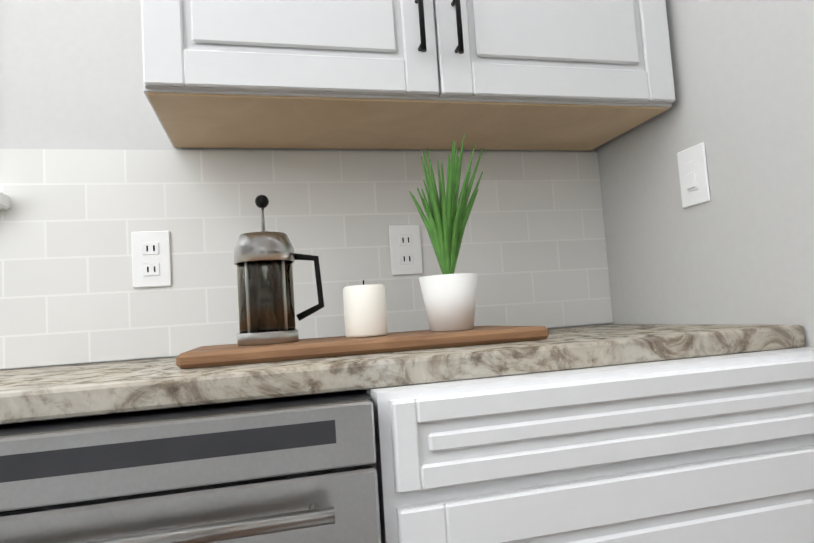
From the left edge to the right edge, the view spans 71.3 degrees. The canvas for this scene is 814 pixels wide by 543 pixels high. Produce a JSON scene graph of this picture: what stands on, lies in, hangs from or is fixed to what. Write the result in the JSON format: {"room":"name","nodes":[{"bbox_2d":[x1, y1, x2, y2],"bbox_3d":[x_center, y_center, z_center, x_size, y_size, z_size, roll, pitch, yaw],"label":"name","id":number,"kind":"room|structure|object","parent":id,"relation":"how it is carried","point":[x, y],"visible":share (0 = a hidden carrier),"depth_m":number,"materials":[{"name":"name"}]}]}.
{"room":"kitchen","nodes":[
{"label":"kitchen","id":0,"kind":"room"},
{"bbox_2d":[0,0,813,370],"bbox_3d":[3.286,-0.642,-0.474,15.100,2.740,8.300,-3,-4,-14],"label":"wall","id":1,"kind":"structure","parent":0,"point":[738,248],"depth_m":1.16,"materials":[{"name":"paint"}]},
{"bbox_2d":[0,192,9,209],"bbox_3d":[-1.316,-0.652,1.111,0.975,1.215,0.210,-3,-4,-14],"label":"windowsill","id":2,"kind":"structure","parent":1,"relation":"in","point":[4,201],"depth_m":1.12,"materials":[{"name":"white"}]},
{"bbox_2d":[0,149,612,368],"bbox_3d":[-1.503,0.004,0.956,4.149,0.440,0.006,-3,-4,-14],"label":"tile backsplash","id":3,"kind":"structure","parent":1,"relation":"attached to","point":[533,251],"depth_m":1.25,"materials":[{"name":"white tile"}]},
{"bbox_2d":[131,231,170,287],"bbox_3d":[-0.535,-0.026,1.188,0.075,0.118,0.008,-3,-4,-14],"label":"outlet","id":4,"kind":"object","parent":3,"relation":"attached to","point":[151,261],"visible":1,"depth_m":1.19,"materials":[{"name":"white plastic"}]},
{"bbox_2d":[389,224,422,275],"bbox_3d":[-0.002,-0.051,1.321,0.075,0.118,0.008,-3,-4,-14],"label":"outlet","id":5,"kind":"object","parent":3,"relation":"attached to","point":[405,250],"visible":1,"depth_m":1.32,"materials":[{"name":"white plastic"}]},
{"bbox_2d":[140,0,675,150],"bbox_3d":[-0.024,-0.772,1.196,1.058,0.944,0.375,-3,-4,-14],"label":"upper cabinet","id":6,"kind":"object","parent":1,"relation":"attached to","point":[584,75],"visible":1,"depth_m":1.06,"materials":[{"name":"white wood"}]},
{"bbox_2d":[677,142,709,208],"bbox_3d":[0.575,-0.192,1.146,0.011,0.118,0.075,-3,-4,-14],"label":"light switch","id":7,"kind":"object","parent":1,"relation":"attached to","point":[693,175],"visible":1,"depth_m":1.14,"materials":[{"name":"white plastic"}]},
{"bbox_3d":[3.450,0.743,-0.560,14.950,0.050,8.300,-3,-4,-14],"label":"floor","id":8,"kind":"structure","parent":0,"visible":0},
{"bbox_2d":[0,390,380,542],"bbox_3d":[-0.378,0.630,0.828,0.633,0.879,0.611,-3,-4,-14],"label":"dishwasher","id":9,"kind":"object","parent":8,"relation":"on","point":[298,469],"visible":0.98,"depth_m":0.63,"materials":[{"name":"metal"}]},
{"bbox_2d":[361,347,813,542],"bbox_3d":[0.273,0.600,1.029,0.716,0.884,0.597,-3,-4,-14],"label":"base cabinet","id":10,"kind":"object","parent":8,"relation":"on","point":[714,449],"visible":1,"depth_m":0.73,"materials":[{"name":"white wood"}]},
{"bbox_2d":[0,324,805,424],"bbox_3d":[-1.426,0.221,0.678,4.145,0.037,0.537,-3,-4,-14],"label":"countertop","id":11,"kind":"structure","parent":10,"relation":"on","point":[51,393],"depth_m":0.78,"materials":[{"name":"white stone"}]},
{"bbox_2d":[176,326,548,368],"bbox_3d":[-0.078,0.128,1.018,0.590,0.022,0.280,-3,-4,-14],"label":"cutting board","id":12,"kind":"object","parent":11,"relation":"on","point":[220,355],"visible":0.96,"depth_m":0.89,"materials":[{"name":"brown wood"}]},
{"bbox_2d":[233,195,323,345],"bbox_3d":[-0.226,-0.007,1.005,0.152,0.262,0.104,-3,-4,-14],"label":"press","id":13,"kind":"object","parent":12,"relation":"on","point":[264,260],"visible":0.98,"depth_m":0.96,"materials":[{"name":"clear glass"}]},
{"bbox_2d":[343,280,387,337],"bbox_3d":[-0.075,0.065,1.015,0.076,0.100,0.076,-3,-4,-14],"label":"candle","id":14,"kind":"object","parent":12,"relation":"on","point":[365,313],"visible":1,"depth_m":0.98,"materials":[{"name":"wax"}]},
{"bbox_2d":[409,134,482,330],"bbox_3d":[0.086,-0.066,1.054,0.133,0.347,0.147,-3,-4,-14],"label":"potted plant","id":15,"kind":"object","parent":12,"relation":"on","point":[449,297],"visible":1,"depth_m":1.03,"materials":[{"name":"green plant"}]}
]}

